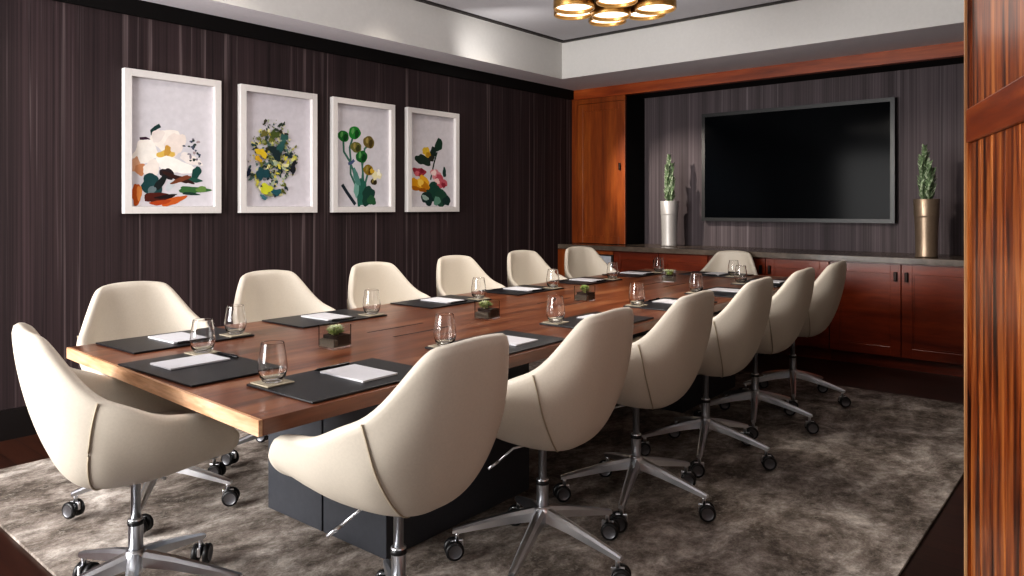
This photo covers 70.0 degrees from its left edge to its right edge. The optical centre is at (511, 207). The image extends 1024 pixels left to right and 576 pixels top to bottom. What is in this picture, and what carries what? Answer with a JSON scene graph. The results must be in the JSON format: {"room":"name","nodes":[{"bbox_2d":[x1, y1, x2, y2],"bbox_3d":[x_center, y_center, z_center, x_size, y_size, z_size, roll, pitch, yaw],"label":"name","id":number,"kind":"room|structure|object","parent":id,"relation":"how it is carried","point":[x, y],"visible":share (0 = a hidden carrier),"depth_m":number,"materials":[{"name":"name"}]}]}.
{"room":"conference room","nodes":[
{"label":"conference room","id":0,"kind":"room"},
{"bbox_2d":[0,0,571,409],"bbox_3d":[-1.911,-0.270,5.238,0.200,3.100,9.100,0,0,40],"label":"wall","id":1,"kind":"structure","parent":0,"point":[65,234],"depth_m":4.91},
{"bbox_2d":[0,406,36,441],"bbox_3d":[-2.084,1.198,4.860,0.024,0.165,7.900,0,0,40],"label":"baseboard","id":2,"kind":"structure","parent":1,"relation":"attached to","point":[17,422],"depth_m":4.05,"materials":[{"name":"black wood"}]},
{"bbox_2d":[122,67,220,213],"bbox_3d":[-2.185,-0.411,4.725,0.044,0.896,0.624,0,0,40],"label":"framed print","id":3,"kind":"object","parent":1,"relation":"attached to","point":[171,123],"visible":1,"depth_m":4.71},
{"bbox_2d":[238,84,316,212],"bbox_3d":[-1.690,-0.411,5.307,0.044,0.896,0.624,0,0,40],"label":"framed print","id":4,"kind":"object","parent":1,"relation":"attached to","point":[277,128],"visible":1,"depth_m":5.29},
{"bbox_2d":[53,0,573,99],"bbox_3d":[-1.985,-1.245,4.972,0.029,0.100,8.200,0,0,40],"label":"trim","id":5,"kind":"structure","parent":1,"relation":"attached to","point":[138,8],"depth_m":5.42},
{"bbox_2d":[330,96,394,211],"bbox_3d":[-1.194,-0.411,5.889,0.044,0.896,0.624,0,0,40],"label":"framed print","id":6,"kind":"object","parent":1,"relation":"attached to","point":[362,133],"visible":1,"depth_m":5.88},
{"bbox_2d":[405,107,458,211],"bbox_3d":[-0.700,-0.411,6.470,0.044,0.896,0.624,0,0,40],"label":"framed print","id":7,"kind":"object","parent":1,"relation":"attached to","point":[431,136],"visible":1,"depth_m":6.46},
{"bbox_2d":[572,41,963,100],"bbox_3d":[2.472,-1.241,6.615,4.689,0.108,0.080,0,0,40],"label":"trim","id":8,"kind":"structure","parent":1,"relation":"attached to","point":[954,49],"depth_m":6.56,"materials":[{"name":"orange wood"}]},
{"bbox_2d":[0,353,963,575],"bbox_3d":[0.659,1.330,3.050,6.950,0.100,9.100,0,0,40],"label":"floor","id":9,"kind":"structure","parent":0,"point":[940,552],"depth_m":3.84,"materials":[{"name":"brown wood"}]},
{"bbox_2d":[0,358,963,575],"bbox_3d":[0.238,1.274,3.990,3.570,0.012,4.585,0,0,40],"label":"area rug","id":10,"kind":"object","parent":9,"relation":"on","point":[858,495],"visible":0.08,"depth_m":3.08,"materials":[{"name":"grey carpet"}]},
{"bbox_2d":[12,322,241,575],"bbox_3d":[-1.198,0.795,2.262,0.661,0.922,0.676,0,0,-40],"label":"swivel chair","id":11,"kind":"object","parent":10,"relation":"on","point":[99,431],"visible":0.94,"depth_m":2.06,"materials":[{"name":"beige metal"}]},
{"bbox_2d":[155,411,195,414],"bbox_3d":[-1.150,0.724,2.298,0.430,0.059,0.450,0,0,-40],"label":"seat cushion","id":12,"kind":"object","parent":11,"relation":"on","point":[156,412],"depth_m":2.49,"materials":[{"name":"beige leather"}]},
{"bbox_2d":[62,281,239,533],"bbox_3d":[-1.527,0.795,3.143,0.661,0.922,0.676,0,0,41],"label":"swivel chair","id":13,"kind":"object","parent":10,"relation":"on","point":[121,310],"visible":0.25,"depth_m":3.26,"materials":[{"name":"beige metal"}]},
{"bbox_2d":[221,270,334,465],"bbox_3d":[-1.121,0.795,3.744,0.661,0.922,0.676,0,0,42],"label":"swivel chair","id":14,"kind":"object","parent":10,"relation":"on","point":[264,294],"visible":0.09,"depth_m":3.91,"materials":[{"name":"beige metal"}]},
{"bbox_2d":[268,333,508,575],"bbox_3d":[-0.302,0.795,2.067,0.661,0.922,0.676,0,0,38],"label":"swivel chair","id":15,"kind":"object","parent":10,"relation":"on","point":[426,443],"visible":1,"depth_m":1.84,"materials":[{"name":"beige leather"}]},
{"bbox_2d":[347,262,429,308],"bbox_3d":[-0.679,0.795,4.340,0.661,0.922,0.676,0,0,43],"label":"swivel chair","id":16,"kind":"object","parent":10,"relation":"on","point":[392,285],"visible":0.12,"depth_m":4.54,"materials":[{"name":"beige metal"}]},
{"bbox_2d":[67,269,815,558],"bbox_3d":[0.268,0.901,4.122,1.438,0.733,4.703,0,0,39],"label":"conference table","id":17,"kind":"object","parent":10,"relation":"on","point":[402,336],"visible":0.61,"depth_m":2.91,"materials":[{"name":"brown wood"}]},
{"bbox_2d":[96,327,253,353],"bbox_3d":[-1.352,0.531,2.953,0.325,0.006,0.490,0,0,39],"label":"desk pad","id":18,"kind":"object","parent":17,"relation":"on","point":[143,344],"visible":0.67,"depth_m":2.84,"materials":[{"name":"black leather"}]},
{"bbox_2d":[148,332,189,343],"bbox_3d":[-1.350,0.524,2.952,0.210,0.006,0.140,0,0,39],"label":"notepad","id":19,"kind":"object","parent":18,"relation":"on","point":[173,338],"visible":0.71,"depth_m":2.94,"materials":[{"name":"paper"}]},
{"bbox_2d":[219,332,250,337],"bbox_3d":[-1.147,0.525,3.033,0.092,0.004,0.092,0,0,39],"label":"coaster","id":20,"kind":"object","parent":18,"relation":"on","point":[243,333],"visible":0.76,"depth_m":3.02,"materials":[{"name":"beige"}]},
{"bbox_2d":[224,304,246,334],"bbox_3d":[-1.147,0.464,3.033,0.087,0.118,0.087,0,0,39],"label":"glass","id":21,"kind":"object","parent":20,"relation":"on","point":[235,321],"visible":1,"depth_m":3.00,"materials":[{"name":"clear"}]},
{"bbox_2d":[118,353,257,386],"bbox_3d":[-1.042,0.531,2.449,0.490,0.006,0.325,0,0,39],"label":"desk pad","id":22,"kind":"object","parent":17,"relation":"on","point":[234,368],"visible":0.6,"depth_m":2.37,"materials":[{"name":"black leather"}]},
{"bbox_2d":[150,353,229,369],"bbox_3d":[-1.095,0.524,2.494,0.140,0.006,0.210,0,0,39],"label":"notepad","id":23,"kind":"object","parent":22,"relation":"on","point":[179,363],"visible":1,"depth_m":2.48,"materials":[{"name":"paper"}]},
{"bbox_2d":[184,350,220,355],"bbox_3d":[-1.123,0.525,2.653,0.092,0.004,0.092,0,0,39],"label":"coaster","id":24,"kind":"object","parent":22,"relation":"on","point":[212,351],"visible":0.5,"depth_m":2.64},
{"bbox_2d":[190,318,215,352],"bbox_3d":[-1.123,0.464,2.653,0.087,0.118,0.087,0,0,39],"label":"glass","id":25,"kind":"object","parent":24,"relation":"on","point":[202,334],"visible":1,"depth_m":2.62,"materials":[{"name":"clear"}]},
{"bbox_2d":[216,352,238,357],"bbox_3d":[-1.013,0.522,2.598,0.140,0.011,0.009,0,0,39],"label":"pen","id":26,"kind":"object","parent":22,"relation":"on","point":[220,353],"visible":1,"depth_m":2.58,"materials":[{"name":"black plastic"}]},
{"bbox_2d":[262,309,386,327],"bbox_3d":[-0.896,0.531,3.524,0.325,0.006,0.490,0,0,39],"label":"desk pad","id":27,"kind":"object","parent":17,"relation":"on","point":[298,321],"visible":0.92,"depth_m":3.45,"materials":[{"name":"black leather"}]},
{"bbox_2d":[301,312,351,320],"bbox_3d":[-0.894,0.524,3.522,0.210,0.006,0.140,0,0,39],"label":"notepad","id":28,"kind":"object","parent":27,"relation":"on","point":[325,316],"visible":0.86,"depth_m":3.50,"materials":[{"name":"paper"}]},
{"bbox_2d":[331,317,354,320],"bbox_3d":[-0.790,0.522,3.439,0.009,0.011,0.140,0,0,39],"label":"pen","id":29,"kind":"object","parent":27,"relation":"on","point":[337,319],"visible":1,"depth_m":3.43,"materials":[{"name":"black plastic"}]},
{"bbox_2d":[358,313,384,316],"bbox_3d":[-0.692,0.525,3.604,0.092,0.004,0.092,0,0,39],"label":"coaster","id":30,"kind":"object","parent":27,"relation":"on","point":[363,314],"visible":0.76,"depth_m":3.58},
{"bbox_2d":[363,289,380,313],"bbox_3d":[-0.692,0.464,3.604,0.087,0.118,0.087,0,0,39],"label":"glass","id":31,"kind":"object","parent":30,"relation":"on","point":[371,300],"visible":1,"depth_m":3.57,"materials":[{"name":"clear"}]},
{"bbox_2d":[246,358,412,403],"bbox_3d":[-0.516,0.531,2.280,0.325,0.006,0.490,0,0,39],"label":"desk pad","id":32,"kind":"object","parent":17,"relation":"on","point":[312,387],"visible":0.77,"depth_m":2.18,"materials":[{"name":"black leather"}]},
{"bbox_2d":[250,379,294,387],"bbox_3d":[-0.720,0.525,2.200,0.092,0.004,0.092,0,0,39],"label":"coaster","id":33,"kind":"object","parent":32,"relation":"on","point":[285,381],"visible":0.74,"depth_m":2.18,"materials":[{"name":"beige"}]},
{"bbox_2d":[257,340,287,382],"bbox_3d":[-0.720,0.464,2.200,0.087,0.118,0.087,0,0,39],"label":"glass","id":34,"kind":"object","parent":33,"relation":"on","point":[272,366],"visible":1,"depth_m":2.17,"materials":[{"name":"clear"}]},
{"bbox_2d":[314,362,349,370],"bbox_3d":[-0.591,0.522,2.403,0.009,0.011,0.140,0,0,39],"label":"pen","id":35,"kind":"object","parent":32,"relation":"on","point":[343,363],"visible":1,"depth_m":2.40,"materials":[{"name":"black plastic"}]},
{"bbox_2d":[320,364,397,382],"bbox_3d":[-0.487,0.524,2.321,0.210,0.006,0.140,0,0,39],"label":"notepad","id":36,"kind":"object","parent":32,"relation":"on","point":[359,373],"visible":1,"depth_m":2.30,"materials":[{"name":"paper"}]},
{"bbox_2d":[319,322,350,349],"bbox_3d":[-0.679,0.490,2.802,0.086,0.088,0.086,0,0,35],"label":"succulent planter","id":37,"kind":"object","parent":17,"relation":"on","point":[336,335],"visible":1,"depth_m":2.77,"materials":[{"name":"clear glass"}]},
{"bbox_2d":[390,295,491,308],"bbox_3d":[-0.397,0.531,4.149,0.325,0.006,0.490,0,0,39],"label":"desk pad","id":38,"kind":"object","parent":17,"relation":"on","point":[417,302],"visible":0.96,"depth_m":4.05,"materials":[{"name":"black leather"}]},
{"bbox_2d":[421,297,461,302],"bbox_3d":[-0.395,0.524,4.147,0.210,0.006,0.140,0,0,39],"label":"notepad","id":39,"kind":"object","parent":38,"relation":"on","point":[435,299],"visible":0.83,"depth_m":4.14,"materials":[{"name":"paper"}]},
{"bbox_3d":[-0.193,0.526,4.229,0.092,0.004,0.092,0,0,39],"label":"coaster","id":40,"kind":"object","parent":38,"relation":"on","visible":0},
{"bbox_2d":[471,277,485,298],"bbox_3d":[-0.193,0.464,4.229,0.087,0.118,0.087,0,0,39],"label":"glass","id":41,"kind":"object","parent":40,"relation":"on","point":[478,289],"visible":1,"depth_m":4.20,"materials":[{"name":"clear"}]},
{"bbox_2d":[475,299,499,319],"bbox_3d":[-0.120,0.490,3.527,0.086,0.088,0.086,0,0,38],"label":"succulent planter","id":42,"kind":"object","parent":17,"relation":"on","point":[485,309],"visible":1,"depth_m":3.50,"materials":[{"name":"clear glass"}]},
{"bbox_2d":[425,330,564,354],"bbox_3d":[-0.051,0.531,2.862,0.325,0.006,0.490,0,0,39],"label":"desk pad","id":43,"kind":"object","parent":17,"relation":"on","point":[543,340],"visible":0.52,"depth_m":2.91,"materials":[{"name":"black leather"}]},
{"bbox_2d":[506,335,537,345],"bbox_3d":[-0.022,0.524,2.903,0.210,0.006,0.140,0,0,39],"label":"notepad","id":44,"kind":"object","parent":43,"relation":"on","point":[513,340],"visible":0.49,"depth_m":2.87,"materials":[{"name":"paper"}]},
{"bbox_3d":[-0.255,0.526,2.782,0.092,0.004,0.092,0,0,39],"label":"coaster","id":45,"kind":"object","parent":43,"relation":"on","visible":0},
{"bbox_2d":[433,313,455,345],"bbox_3d":[-0.256,0.464,2.782,0.087,0.118,0.087,0,0,39],"label":"glass","id":46,"kind":"object","parent":45,"relation":"on","point":[444,332],"visible":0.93,"depth_m":2.75,"materials":[{"name":"clear"}]},
{"bbox_2d":[486,285,563,295],"bbox_3d":[0.065,0.531,4.727,0.325,0.006,0.490,0,0,39],"label":"desk pad","id":47,"kind":"object","parent":17,"relation":"on","point":[497,290],"visible":0.77,"depth_m":4.63,"materials":[{"name":"black leather"}]},
{"bbox_2d":[503,286,540,290],"bbox_3d":[0.067,0.524,4.726,0.210,0.006,0.140,0,0,39],"label":"notepad","id":48,"kind":"object","parent":47,"relation":"on","point":[515,287],"visible":0.87,"depth_m":4.72,"materials":[{"name":"paper"}]},
{"label":"coaster","id":49,"kind":"object","parent":47,"relation":"on","visible":0},
{"bbox_2d":[546,269,558,287],"bbox_3d":[0.269,0.464,4.807,0.087,0.118,0.087,0,0,39],"label":"glass","id":50,"kind":"object","parent":49,"relation":"on","point":[552,279],"visible":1,"depth_m":4.78,"materials":[{"name":"clear"}]},
{"bbox_2d":[574,285,594,301],"bbox_3d":[0.418,0.488,4.203,0.086,0.092,0.086,0,0,40],"label":"succulent planter","id":51,"kind":"object","parent":17,"relation":"on","point":[584,293],"visible":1,"depth_m":4.17,"materials":[{"name":"clear glass"}]},
{"bbox_2d":[559,276,622,284],"bbox_3d":[0.539,0.531,5.321,0.325,0.006,0.490,0,0,39],"label":"desk pad","id":52,"kind":"object","parent":17,"relation":"on","point":[565,281],"visible":0.7,"depth_m":5.23,"materials":[{"name":"black leather"}]},
{"bbox_2d":[569,278,602,281],"bbox_3d":[0.541,0.524,5.320,0.210,0.006,0.140,0,0,39],"label":"notepad","id":53,"kind":"object","parent":52,"relation":"on","point":[575,279],"visible":0.86,"depth_m":5.31,"materials":[{"name":"paper"}]},
{"bbox_3d":[0.743,0.526,5.401,0.092,0.004,0.092,0,0,39],"label":"coaster","id":54,"kind":"object","parent":52,"relation":"on","visible":0},
{"bbox_2d":[607,262,617,278],"bbox_3d":[0.743,0.464,5.401,0.087,0.118,0.087,0,0,39],"label":"glass","id":55,"kind":"object","parent":54,"relation":"on","point":[612,268],"visible":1,"depth_m":5.37,"materials":[{"name":"clear"}]},
{"bbox_2d":[539,311,653,328],"bbox_3d":[0.404,0.531,3.433,0.325,0.006,0.490,0,0,39],"label":"desk pad","id":56,"kind":"object","parent":17,"relation":"on","point":[573,321],"visible":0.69,"depth_m":3.42,"materials":[{"name":"black leather"}]},
{"bbox_2d":[542,321,568,324],"bbox_3d":[0.200,0.525,3.352,0.092,0.004,0.092,0,0,39],"label":"coaster","id":57,"kind":"object","parent":56,"relation":"on","point":[546,322],"visible":0.76,"depth_m":3.33,"materials":[{"name":"beige paper"}]},
{"bbox_2d":[546,295,564,322],"bbox_3d":[0.200,0.464,3.352,0.087,0.118,0.087,0,0,39],"label":"glass","id":58,"kind":"object","parent":57,"relation":"on","point":[555,310],"visible":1,"depth_m":3.32,"materials":[{"name":"clear"}]},
{"bbox_2d":[602,270,661,276],"bbox_3d":[0.994,0.531,5.892,0.325,0.006,0.490,0,0,39],"label":"desk pad","id":59,"kind":"object","parent":17,"relation":"on","point":[619,273],"visible":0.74,"depth_m":5.78,"materials":[{"name":"black leather"}]},
{"bbox_2d":[620,271,650,273],"bbox_3d":[0.996,0.524,5.890,0.210,0.006,0.140,0,0,39],"label":"notepad","id":60,"kind":"object","parent":59,"relation":"on","point":[627,272],"visible":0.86,"depth_m":5.88,"materials":[{"name":"paper"}]},
{"label":"coaster","id":61,"kind":"object","parent":59,"relation":"on","visible":0},
{"bbox_2d":[653,257,663,271],"bbox_3d":[1.198,0.464,5.972,0.087,0.118,0.087,0,0,39],"label":"glass","id":62,"kind":"object","parent":61,"relation":"on","point":[658,265],"visible":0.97,"depth_m":5.94,"materials":[{"name":"clear"}]},
{"bbox_2d":[662,269,675,281],"bbox_3d":[1.134,0.488,5.281,0.087,0.092,0.088,0,0,23],"label":"succulent planter","id":63,"kind":"object","parent":17,"relation":"on","point":[668,275],"visible":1,"depth_m":5.25,"materials":[{"name":"clear glass"}]},
{"bbox_2d":[623,297,716,310],"bbox_3d":[0.878,0.531,4.027,0.325,0.006,0.490,0,0,39],"label":"desk pad","id":64,"kind":"object","parent":17,"relation":"on","point":[651,305],"visible":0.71,"depth_m":3.94,"materials":[{"name":"black leather"}]},
{"bbox_2d":[625,304,647,306],"bbox_3d":[0.674,0.525,3.946,0.092,0.004,0.092,0,0,39],"label":"coaster","id":65,"kind":"object","parent":64,"relation":"on","point":[642,305],"visible":0.76,"depth_m":3.92,"materials":[{"name":"beige paper"}]},
{"bbox_2d":[629,282,644,304],"bbox_3d":[0.674,0.464,3.946,0.087,0.118,0.087,0,0,39],"label":"glass","id":66,"kind":"object","parent":65,"relation":"on","point":[636,292],"visible":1,"depth_m":3.91,"materials":[{"name":"clear"}]},
{"bbox_2d":[652,299,675,303],"bbox_3d":[0.907,0.524,4.067,0.210,0.006,0.140,0,0,39],"label":"notepad","id":67,"kind":"object","parent":64,"relation":"on","point":[667,301],"visible":0.49,"depth_m":4.07,"materials":[{"name":"paper"}]},
{"bbox_2d":[684,286,740,297],"bbox_3d":[1.346,0.531,4.613,0.325,0.006,0.490,0,0,39],"label":"desk pad","id":68,"kind":"object","parent":17,"relation":"on","point":[716,293],"visible":0.46,"depth_m":4.50,"materials":[{"name":"black leather"}]},
{"bbox_2d":[708,288,739,292],"bbox_3d":[1.375,0.524,4.653,0.210,0.006,0.140,0,0,39],"label":"notepad","id":69,"kind":"object","parent":68,"relation":"on","point":[712,289],"visible":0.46,"depth_m":4.66,"materials":[{"name":"paper"}]},
{"bbox_3d":[1.142,0.526,4.533,0.092,0.004,0.092,0,0,39],"label":"coaster","id":70,"kind":"object","parent":68,"relation":"on","visible":0},
{"bbox_2d":[689,273,702,291],"bbox_3d":[1.142,0.464,4.532,0.087,0.118,0.087,0,0,39],"label":"glass","id":71,"kind":"object","parent":70,"relation":"on","point":[696,280],"visible":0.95,"depth_m":4.50,"materials":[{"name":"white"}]},
{"bbox_2d":[678,271,753,277],"bbox_3d":[1.621,0.531,5.818,0.490,0.006,0.325,0,0,39],"label":"desk pad","id":72,"kind":"object","parent":17,"relation":"on","point":[686,273],"visible":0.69,"depth_m":5.78,"materials":[{"name":"black leather"}]},
{"bbox_2d":[703,272,727,274],"bbox_3d":[1.620,0.524,5.816,0.140,0.006,0.210,0,0,39],"label":"notepad","id":73,"kind":"object","parent":72,"relation":"on","point":[716,273],"visible":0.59,"depth_m":5.79,"materials":[{"name":"paper"}]},
{"bbox_3d":[1.702,0.526,5.613,0.092,0.004,0.092,0,0,39],"label":"coaster","id":74,"kind":"object","parent":72,"relation":"on","visible":0},
{"bbox_2d":[728,260,738,275],"bbox_3d":[1.702,0.464,5.614,0.087,0.118,0.087,0,0,39],"label":"glass","id":75,"kind":"object","parent":74,"relation":"on","point":[732,264],"visible":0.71,"depth_m":5.58,"materials":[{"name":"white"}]},
{"bbox_2d":[731,278,785,286],"bbox_3d":[1.802,0.531,5.183,0.325,0.006,0.490,0,0,39],"label":"desk pad","id":76,"kind":"object","parent":17,"relation":"on","point":[774,284],"visible":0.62,"depth_m":5.09,"materials":[{"name":"black leather"}]},
{"bbox_2d":[750,279,784,282],"bbox_3d":[1.831,0.524,5.224,0.210,0.006,0.140,0,0,39],"label":"notepad","id":77,"kind":"object","parent":76,"relation":"on","point":[774,281],"visible":0.4,"depth_m":5.17,"materials":[{"name":"paper"}]},
{"bbox_3d":[1.597,0.526,5.103,0.092,0.004,0.092,0,0,39],"label":"coaster","id":78,"kind":"object","parent":76,"relation":"on","visible":0},
{"bbox_2d":[734,265,746,282],"bbox_3d":[1.597,0.464,5.103,0.087,0.118,0.087,0,0,39],"label":"glass","id":79,"kind":"object","parent":78,"relation":"on","point":[740,275],"visible":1,"depth_m":5.07,"materials":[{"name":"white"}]},
{"bbox_2d":[436,255,504,295],"bbox_3d":[-0.225,0.795,4.966,0.661,0.922,0.676,0,0,44],"label":"swivel chair","id":80,"kind":"object","parent":10,"relation":"on","point":[455,274],"visible":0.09,"depth_m":5.14,"materials":[{"name":"beige metal"}]},
{"bbox_2d":[507,250,566,286],"bbox_3d":[0.251,0.795,5.586,0.676,0.922,0.661,0,0,-44],"label":"swivel chair","id":81,"kind":"object","parent":10,"relation":"on","point":[524,267],"visible":0.13,"depth_m":5.78,"materials":[{"name":"beige metal"}]},
{"bbox_2d":[444,307,633,575],"bbox_3d":[0.131,0.795,2.591,0.661,0.922,0.676,0,0,38],"label":"swivel chair","id":82,"kind":"object","parent":10,"relation":"on","point":[564,402],"visible":0.87,"depth_m":2.39,"materials":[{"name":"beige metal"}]},
{"bbox_2d":[564,246,618,278],"bbox_3d":[0.729,0.795,6.130,0.676,0.922,0.661,0,0,-36],"label":"swivel chair","id":83,"kind":"object","parent":10,"relation":"on","point":[579,261],"visible":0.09,"depth_m":6.34,"materials":[{"name":"beige metal"}]},
{"bbox_2d":[553,290,715,532],"bbox_3d":[0.553,0.795,3.111,0.661,0.922,0.676,0,0,38],"label":"swivel chair","id":84,"kind":"object","parent":10,"relation":"on","point":[664,363],"visible":0.77,"depth_m":2.91,"materials":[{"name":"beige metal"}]},
{"bbox_2d":[641,277,776,477],"bbox_3d":[1.004,0.795,3.686,0.661,0.922,0.676,0,0,38],"label":"swivel chair","id":85,"kind":"object","parent":10,"relation":"on","point":[737,332],"visible":0.77,"depth_m":3.49,"materials":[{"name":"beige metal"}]},
{"bbox_2d":[693,267,818,438],"bbox_3d":[1.441,0.795,4.246,0.661,0.922,0.676,0,0,38],"label":"swivel chair","id":86,"kind":"object","parent":10,"relation":"on","point":[790,305],"visible":0.59,"depth_m":4.05,"materials":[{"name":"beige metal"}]},
{"bbox_2d":[739,260,850,407],"bbox_3d":[1.869,0.795,4.788,0.661,0.922,0.676,0,0,38],"label":"swivel chair","id":87,"kind":"object","parent":10,"relation":"on","point":[829,286],"visible":0.7,"depth_m":4.59,"materials":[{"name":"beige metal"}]},
{"bbox_2d":[558,248,614,276],"bbox_3d":[0.975,0.861,7.925,0.704,0.838,0.655,0,0,40],"label":"base cabinet","id":88,"kind":"object","parent":9,"relation":"on","point":[607,256],"visible":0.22,"depth_m":7.85,"materials":[{"name":"red wood"}]},
{"bbox_2d":[614,251,708,271],"bbox_3d":[1.630,0.861,7.355,1.026,0.838,0.675,0,0,40],"label":"base cabinet","id":89,"kind":"object","parent":9,"relation":"on","point":[626,261],"visible":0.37,"depth_m":7.12,"materials":[{"name":"red wood"}]},
{"bbox_2d":[701,250,763,356],"bbox_3d":[1.821,0.818,6.303,0.676,0.877,0.661,0,0,38],"label":"swivel chair","id":90,"kind":"object","parent":9,"relation":"on","point":[719,262],"visible":0.09,"depth_m":6.53,"materials":[{"name":"beige metal"}]},
{"bbox_2d":[708,255,831,359],"bbox_3d":[2.433,0.861,6.671,1.076,0.838,0.675,0,0,40],"label":"base cabinet","id":91,"kind":"object","parent":9,"relation":"on","point":[818,346],"visible":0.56,"depth_m":6.25,"materials":[{"name":"red wood"}]},
{"bbox_2d":[830,261,963,376],"bbox_3d":[3.256,0.861,5.971,1.076,0.838,0.675,0,0,40],"label":"base cabinet","id":92,"kind":"object","parent":9,"relation":"on","point":[890,315],"visible":0.77,"depth_m":5.73,"materials":[{"name":"red wood"}]},
{"bbox_3d":[3.880,0.861,5.453,0.538,0.838,0.655,0,0,40],"label":"base cabinet","id":93,"kind":"object","parent":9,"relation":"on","visible":0},
{"bbox_2d":[558,243,963,266],"bbox_3d":[2.399,0.414,6.693,4.422,0.048,0.693,0,0,40],"label":"countertop","id":94,"kind":"structure","parent":93,"relation":"on","point":[806,254],"depth_m":6.36,"materials":[{"name":"stone"}]},
{"bbox_2d":[572,95,644,244],"bbox_3d":[1.047,-0.398,8.023,0.686,1.572,0.421,0,0,40],"label":"cabinet","id":95,"kind":"object","parent":94,"relation":"on","point":[608,133],"visible":1,"depth_m":7.86,"materials":[{"name":"brown wood"}]},
{"bbox_2d":[660,201,678,245],"bbox_3d":[1.601,0.160,7.436,0.184,0.458,0.184,0,0,40],"label":"metal vase","id":96,"kind":"object","parent":94,"relation":"on","point":[669,209],"visible":0.99,"depth_m":7.37,"materials":[{"name":"silver metal"}]},
{"bbox_2d":[663,154,675,200],"bbox_3d":[1.607,-0.269,7.442,0.131,0.564,0.132,0,0,16],"label":"succulent plant","id":97,"kind":"object","parent":96,"relation":"in","point":[669,190],"visible":0.99,"depth_m":7.41,"materials":[{"name":"green plant"}]},
{"bbox_2d":[913,199,939,257],"bbox_3d":[3.265,0.160,5.757,0.184,0.458,0.184,0,0,40],"label":"metal vase","id":98,"kind":"object","parent":94,"relation":"on","point":[926,211],"visible":1,"depth_m":5.69,"materials":[{"name":"brown metal"}]},
{"bbox_2d":[917,144,936,198],"bbox_3d":[3.266,-0.246,5.755,0.138,0.516,0.132,0,0,40],"label":"succulent plant","id":99,"kind":"object","parent":98,"relation":"in","point":[927,175],"visible":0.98,"depth_m":5.74,"materials":[{"name":"green plant"}]},
{"bbox_2d":[142,0,963,90],"bbox_3d":[-0.059,-1.558,3.595,4.750,0.525,8.600,0,0,40],"label":"ceiling","id":100,"kind":"structure","parent":0,"point":[800,30],"depth_m":6.01,"materials":[{"name":"paint"}]},
{"bbox_2d":[428,0,780,39],"bbox_3d":[-0.249,-1.700,3.515,3.936,0.080,6.930,0,0,40],"label":"ceiling","id":101,"kind":"structure","parent":0,"point":[537,16],"depth_m":6.22,"materials":[{"name":"paint"}]},
{"bbox_2d":[415,0,797,42],"bbox_3d":[-0.248,-1.654,3.494,3.806,0.012,6.800,0,0,40],"label":"trim","id":102,"kind":"structure","parent":101,"relation":"attached to","point":[422,1],"depth_m":6.42,"materials":[{"name":"white paint"}]},
{"bbox_2d":[553,0,676,26],"bbox_3d":[0.619,-1.423,4.429,0.737,0.471,0.994,0,0,3],"label":"chandelier","id":103,"kind":"object","parent":101,"relation":"hanging from","point":[600,13],"visible":1,"depth_m":4.46,"materials":[{"name":"gold metal"}]},
{"bbox_2d":[557,13,588,16],"bbox_3d":[0.389,-1.258,4.630,0.222,0.036,0.222,0,0,40],"label":"diffuser","id":104,"kind":"object","parent":103,"relation":"attached to","point":[558,14],"depth_m":4.72,"materials":[{"name":"beige"}]},
{"bbox_2d":[557,4,590,10],"bbox_3d":[0.372,-1.228,4.379,0.222,0.036,0.222,0,0,40],"label":"diffuser","id":105,"kind":"object","parent":103,"relation":"attached to","point":[560,7],"depth_m":4.42,"materials":[{"name":"beige"}]},
{"bbox_2d":[592,20,618,22],"bbox_3d":[0.626,-1.258,4.802,0.222,0.036,0.222,0,0,40],"label":"diffuser","id":106,"kind":"object","parent":103,"relation":"attached to","point":[593,21],"depth_m":4.89,"materials":[{"name":"beige"}]},
{"bbox_2d":[594,12,627,17],"bbox_3d":[0.617,-1.228,4.551,0.222,0.036,0.222,0,0,40],"label":"diffuser","id":107,"kind":"object","parent":103,"relation":"attached to","point":[596,14],"depth_m":4.58,"materials":[{"name":"beige"}]},
{"bbox_2d":[599,0,632,3],"bbox_3d":[0.617,-1.248,4.301,0.222,0.036,0.222,0,0,40],"label":"diffuser","id":108,"kind":"object","parent":103,"relation":"attached to","point":[600,1],"depth_m":4.36,"materials":[{"name":"beige"}]},
{"bbox_2d":[631,12,655,16],"bbox_3d":[0.849,-1.258,4.640,0.222,0.036,0.222,0,0,40],"label":"diffuser","id":109,"kind":"object","parent":103,"relation":"attached to","point":[633,14],"depth_m":4.72,"materials":[{"name":"beige"}]},
{"bbox_2d":[638,5,672,10],"bbox_3d":[0.862,-1.228,4.391,0.222,0.036,0.222,0,0,40],"label":"diffuser","id":110,"kind":"object","parent":103,"relation":"attached to","point":[640,7],"depth_m":4.42,"materials":[{"name":"beige"}]},
{"bbox_2d":[629,63,963,254],"bbox_3d":[2.902,-0.270,6.920,4.950,3.100,0.300,0,0,40],"label":"wall","id":111,"kind":"structure","parent":0,"point":[930,100],"depth_m":6.71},
{"bbox_2d":[631,57,963,97],"bbox_3d":[2.864,-1.242,6.544,4.000,0.105,0.319,0,0,40],"label":"trim","id":112,"kind":"structure","parent":111,"relation":"attached to","point":[959,60],"depth_m":6.68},
{"bbox_2d":[702,97,896,222],"bbox_3d":[2.636,-0.409,6.896,1.786,1.088,0.076,0,0,40],"label":"television","id":113,"kind":"object","parent":111,"relation":"attached to","point":[834,162],"visible":1,"depth_m":6.80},
{"bbox_3d":[1.796,-0.270,2.017,0.120,3.100,8.600,0,0,40],"label":"wall","id":114,"kind":"structure","parent":0,"visible":0},
{"bbox_2d":[964,0,1023,575],"bbox_3d":[1.024,0.100,1.464,0.050,2.340,0.900,0,0,22],"label":"door","id":115,"kind":"structure","parent":114,"relation":"in","point":[993,29],"depth_m":1.63,"materials":[{"name":"brown wood"}]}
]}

